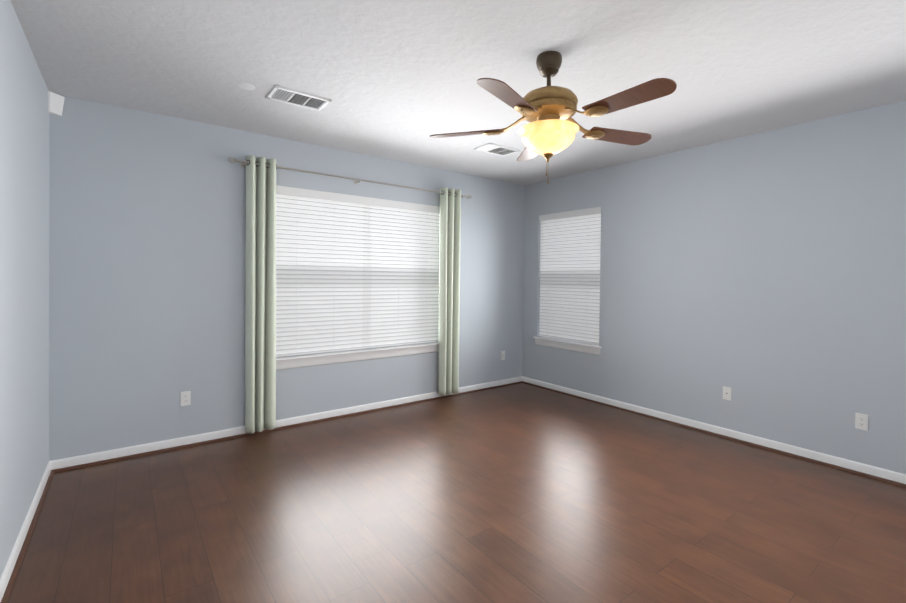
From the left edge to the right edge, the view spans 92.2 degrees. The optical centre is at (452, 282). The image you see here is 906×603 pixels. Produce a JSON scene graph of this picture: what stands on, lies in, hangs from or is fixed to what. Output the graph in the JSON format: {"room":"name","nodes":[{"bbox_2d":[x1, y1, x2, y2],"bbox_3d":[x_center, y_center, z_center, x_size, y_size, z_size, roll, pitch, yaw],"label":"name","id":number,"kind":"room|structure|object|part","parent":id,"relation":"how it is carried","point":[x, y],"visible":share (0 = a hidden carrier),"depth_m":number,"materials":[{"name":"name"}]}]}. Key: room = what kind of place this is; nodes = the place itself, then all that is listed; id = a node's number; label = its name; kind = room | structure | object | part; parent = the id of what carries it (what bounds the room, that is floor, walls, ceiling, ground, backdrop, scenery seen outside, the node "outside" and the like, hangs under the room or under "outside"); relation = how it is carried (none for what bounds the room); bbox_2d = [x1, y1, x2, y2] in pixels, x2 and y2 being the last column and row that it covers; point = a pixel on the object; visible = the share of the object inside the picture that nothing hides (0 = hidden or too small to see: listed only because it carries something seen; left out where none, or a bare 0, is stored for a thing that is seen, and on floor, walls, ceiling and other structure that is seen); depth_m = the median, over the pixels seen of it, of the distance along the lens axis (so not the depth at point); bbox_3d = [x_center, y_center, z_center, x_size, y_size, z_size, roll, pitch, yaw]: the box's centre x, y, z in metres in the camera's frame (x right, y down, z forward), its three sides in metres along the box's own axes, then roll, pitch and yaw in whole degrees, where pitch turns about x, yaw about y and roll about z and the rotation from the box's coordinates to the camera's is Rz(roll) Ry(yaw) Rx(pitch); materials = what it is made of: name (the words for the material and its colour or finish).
{"room":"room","nodes":[
{"label":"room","id":0,"kind":"room"},
{"bbox_2d":[0,0,48,577],"bbox_3d":[-1.443,0.044,1.067,0.140,2.740,5.376,0,1,-37],"label":"wall","id":1,"kind":"structure","parent":0,"point":[24,286],"depth_m":2.32,"materials":[{"name":"paint"}]},
{"bbox_2d":[0,461,50,602],"bbox_3d":[-1.396,1.373,1.127,0.014,0.083,5.096,0,1,-37],"label":"baseboard","id":2,"kind":"structure","parent":1,"relation":"attached to","point":[10,565],"depth_m":2.29,"materials":[{"name":"white wood"}]},
{"bbox_2d":[1,470,53,602],"bbox_3d":[-1.383,1.405,1.137,0.018,0.019,5.096,0,1,-37],"label":"trim","id":3,"kind":"structure","parent":1,"relation":"attached to","point":[9,588],"depth_m":2.29,"materials":[{"name":"brown"}]},
{"bbox_2d":[49,95,524,460],"bbox_3d":[-1.010,0.012,4.665,4.870,2.740,0.140,0,1,-37],"label":"wall","id":4,"kind":"structure","parent":0,"point":[147,256],"depth_m":3.65,"materials":[{"name":"paint"}]},
{"bbox_2d":[48,91,64,115],"bbox_3d":[-2.845,-1.281,3.126,0.082,0.138,0.082,0,1,-37],"label":"detector","id":5,"kind":"object","parent":4,"relation":"attached to","point":[55,103],"visible":1,"depth_m":3.12,"materials":[{"name":"white plastic"}]},
{"bbox_2d":[181,391,190,405],"bbox_3d":[-2.246,0.974,3.662,0.072,0.118,0.008,0,1,-37],"label":"electrical outlet","id":6,"kind":"object","parent":4,"relation":"attached to","point":[185,398],"visible":1,"depth_m":3.66,"materials":[{"name":"white plastic"}]},
{"bbox_2d":[50,376,521,469],"bbox_3d":[-0.978,1.341,4.616,4.870,0.083,0.014,0,1,-37],"label":"baseboard","id":7,"kind":"structure","parent":4,"relation":"attached to","point":[103,455],"depth_m":3.85,"materials":[{"name":"white wood"}]},
{"bbox_2d":[53,381,521,472],"bbox_3d":[-0.969,1.374,4.604,4.870,0.019,0.018,0,1,-37],"label":"trim","id":8,"kind":"structure","parent":4,"relation":"attached to","point":[185,446],"depth_m":3.93,"materials":[{"name":"brown"}]},
{"bbox_2d":[228,155,470,433],"bbox_3d":[-0.882,0.112,4.585,2.702,2.455,0.144,0,1,-37],"label":"curtain rod","id":9,"kind":"object","parent":4,"relation":"attached to","point":[260,360],"visible":1,"depth_m":3.95,"materials":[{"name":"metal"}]},
{"bbox_2d":[245,155,275,433],"bbox_3d":[-1.719,0.110,3.925,0.268,2.455,0.092,0,1,-37],"label":"curtain","id":10,"kind":"object","parent":9,"relation":"hanging from","point":[260,306],"depth_m":3.90,"materials":[{"name":"green fabric"}]},
{"bbox_2d":[438,187,460,395],"bbox_3d":[-0.025,0.110,5.195,0.302,2.445,0.092,0,1,-37],"label":"curtain","id":11,"kind":"object","parent":9,"relation":"hanging from","point":[450,199],"depth_m":5.16,"materials":[{"name":"green fabric"}]},
{"bbox_2d":[276,194,439,369],"bbox_3d":[-0.932,-0.045,4.694,1.970,1.735,0.175,0,1,-37],"label":"window","id":12,"kind":"structure","parent":4,"relation":"in","point":[353,278],"depth_m":4.58,"materials":[{"name":"white plastic"}]},
{"bbox_3d":[-0.969,-0.088,4.744,1.900,1.650,0.050,0,1,-37],"label":"vinyl frame","id":13,"kind":"part","parent":12,"relation":"part of","materials":[{"name":"white plastic"}]},
{"bbox_2d":[276,185,439,212],"bbox_3d":[-0.914,-0.873,4.674,1.892,0.077,0.058,0,1,-37],"label":"blind valance","id":14,"kind":"object","parent":12,"relation":"attached to","point":[293,191],"visible":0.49,"depth_m":4.54,"materials":[{"name":"white plastic"}]},
{"bbox_2d":[296,257,296,298],"bbox_3d":[-1.530,-0.085,4.236,0.002,1.548,0.060,0,1,-37],"label":"blind cord","id":15,"kind":"object","parent":14,"relation":"hanging from","point":[296,257],"depth_m":4.21,"materials":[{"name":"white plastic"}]},
{"bbox_2d":[333,206,334,349],"bbox_3d":[-1.228,-0.084,4.462,0.002,1.548,0.060,0,1,-37],"label":"blind cord","id":16,"kind":"object","parent":14,"relation":"hanging from","point":[334,206],"depth_m":4.43,"materials":[{"name":"white fabric"}]},
{"bbox_2d":[367,206,368,346],"bbox_3d":[-0.927,-0.083,4.687,0.002,1.548,0.060,0,1,-37],"label":"blind cord","id":17,"kind":"object","parent":14,"relation":"hanging from","point":[368,235],"depth_m":4.66,"materials":[{"name":"white fabric"}]},
{"bbox_2d":[398,208,399,321],"bbox_3d":[-0.626,-0.082,4.914,0.002,1.548,0.060,0,1,-37],"label":"blind cord","id":18,"kind":"object","parent":14,"relation":"hanging from","point":[399,208],"depth_m":4.89,"materials":[{"name":"white fabric"}]},
{"bbox_2d":[426,212,438,325],"bbox_3d":[-0.248,-0.081,5.157,0.181,1.548,0.056,0,1,-13],"label":"blind cord","id":19,"kind":"object","parent":14,"relation":"hanging from","point":[427,212],"depth_m":5.12,"materials":[{"name":"white fabric"}]},
{"bbox_2d":[501,351,504,359],"bbox_3d":[0.672,0.978,5.851,0.072,0.118,0.008,0,1,-37],"label":"electrical outlet","id":20,"kind":"object","parent":4,"relation":"attached to","point":[502,355],"visible":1,"depth_m":5.85,"materials":[{"name":"white plastic"}]},
{"bbox_2d":[7,383,905,602],"bbox_3d":[0.546,1.470,2.585,5.150,0.100,5.376,0,1,-37],"label":"floor","id":21,"kind":"structure","parent":0,"point":[521,493],"depth_m":2.62,"materials":[{"name":"brown wood"}]},
{"bbox_2d":[10,0,905,184],"bbox_3d":[0.576,-1.370,2.556,5.150,0.100,5.376,0,1,-37],"label":"ceiling","id":22,"kind":"structure","parent":0,"point":[396,80],"depth_m":2.65,"materials":[{"name":"white paint"}]},
{"bbox_2d":[237,83,254,89],"bbox_3d":[-1.418,-1.344,2.989,0.110,0.003,0.110,0,1,-37],"label":"detector","id":23,"kind":"object","parent":22,"relation":"attached to","point":[246,86],"visible":1,"depth_m":2.98,"materials":[{"name":"white paint"}]},
{"bbox_2d":[266,85,331,110],"bbox_3d":[-1.126,-1.338,3.183,0.400,0.013,0.250,0,1,-37],"label":"ceiling vent","id":24,"kind":"object","parent":22,"relation":"in","point":[294,97],"visible":0.96,"depth_m":3.17,"materials":[{"name":"white metal"}]},
{"bbox_2d":[474,143,519,156],"bbox_3d":[0.446,-1.333,4.387,0.400,0.013,0.250,0,1,-37],"label":"ceiling vent","id":25,"kind":"object","parent":22,"relation":"in","point":[497,149],"visible":0.98,"depth_m":4.37,"materials":[{"name":"white metal"}]},
{"bbox_2d":[429,51,676,183],"bbox_3d":[0.597,-0.948,2.504,1.405,0.741,1.346,0,1,-37],"label":"ceiling fan","id":26,"kind":"object","parent":22,"relation":"hanging from","point":[548,111],"visible":1,"depth_m":2.43,"materials":[{"name":"brown wood"}]},
{"bbox_3d":[0.087,-0.921,2.696,0.348,0.036,0.418,0,1,-37],"label":"blade","id":27,"kind":"part","parent":26,"relation":"part of","materials":[{"name":"brown wood"}]},
{"bbox_3d":[0.274,-0.914,2.145,0.458,0.036,0.248,0,1,-37],"label":"blade","id":28,"kind":"part","parent":26,"relation":"part of","materials":[{"name":"brown wood"}]},
{"bbox_3d":[0.546,-0.920,3.045,0.344,0.036,0.421,0,1,-37],"label":"blade","id":29,"kind":"part","parent":26,"relation":"part of","materials":[{"name":"brown wood"}]},
{"bbox_3d":[0.555,-0.666,2.556,0.064,0.175,0.064,0,1,-37],"label":"finial chain","id":30,"kind":"part","parent":26,"relation":"part of","materials":[{"name":"brown metal"}]},
{"bbox_3d":[0.557,-0.825,2.554,0.350,0.148,0.350,0,1,-37],"label":"lamp shade","id":31,"kind":"part","parent":26,"relation":"part of","materials":[{"name":"yellow glass"}]},
{"bbox_3d":[1.028,-0.911,2.718,0.459,0.036,0.244,0,1,-37],"label":"blade","id":32,"kind":"part","parent":26,"relation":"part of","materials":[{"name":"brown wood"}]},
{"bbox_3d":[0.865,-0.907,2.152,0.142,0.036,0.460,0,1,-37],"label":"blade","id":33,"kind":"part","parent":26,"relation":"part of","materials":[{"name":"brown wood"}]},
{"bbox_2d":[522,100,905,473],"bbox_3d":[2.523,0.055,4.130,0.140,2.740,5.236,0,1,-37],"label":"wall","id":34,"kind":"structure","parent":0,"point":[762,275],"depth_m":3.81,"materials":[{"name":"paint"}]},
{"bbox_2d":[533,213,601,354],"bbox_3d":[1.466,-0.027,5.501,0.175,1.735,1.030,0,1,-37],"label":"window","id":35,"kind":"structure","parent":34,"relation":"in","point":[569,311],"depth_m":5.46,"materials":[{"name":"white plastic"}]},
{"bbox_2d":[539,207,600,220],"bbox_3d":[1.463,-0.855,5.484,0.058,0.077,0.952,0,1,-37],"label":"blind valance","id":36,"kind":"object","parent":35,"relation":"attached to","point":[582,212],"visible":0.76,"depth_m":5.42,"materials":[{"name":"white plastic"}]},
{"bbox_2d":[539,220,549,299],"bbox_3d":[1.219,-0.071,5.767,0.165,1.548,0.055,1,1,26],"label":"blind cord","id":37,"kind":"object","parent":36,"relation":"hanging from","point":[542,236],"depth_m":5.78,"materials":[{"name":"white fabric"}]},
{"bbox_2d":[522,381,905,487],"bbox_3d":[2.476,1.417,4.032,0.018,0.019,5.096,0,1,-37],"label":"trim","id":38,"kind":"structure","parent":34,"relation":"attached to","point":[792,455],"depth_m":3.87,"materials":[{"name":"brown"}]},
{"bbox_2d":[522,376,905,483],"bbox_3d":[2.489,1.385,4.041,0.014,0.083,5.096,0,1,-37],"label":"baseboard","id":39,"kind":"structure","parent":34,"relation":"attached to","point":[858,466],"depth_m":3.88,"materials":[{"name":"white wood"}]},
{"bbox_2d":[723,386,731,400],"bbox_3d":[2.519,1.019,4.007,0.008,0.118,0.072,0,1,-37],"label":"outlet plate","id":40,"kind":"object","parent":34,"relation":"attached to","point":[727,392],"visible":1,"depth_m":4.00,"materials":[{"name":"white plastic"}]},
{"bbox_2d":[855,413,867,430],"bbox_3d":[3.069,1.045,3.274,0.008,0.118,0.072,0,1,-37],"label":"outlet","id":41,"kind":"object","parent":34,"relation":"attached to","point":[863,420],"visible":1,"depth_m":3.27,"materials":[{"name":"white plastic"}]}
]}

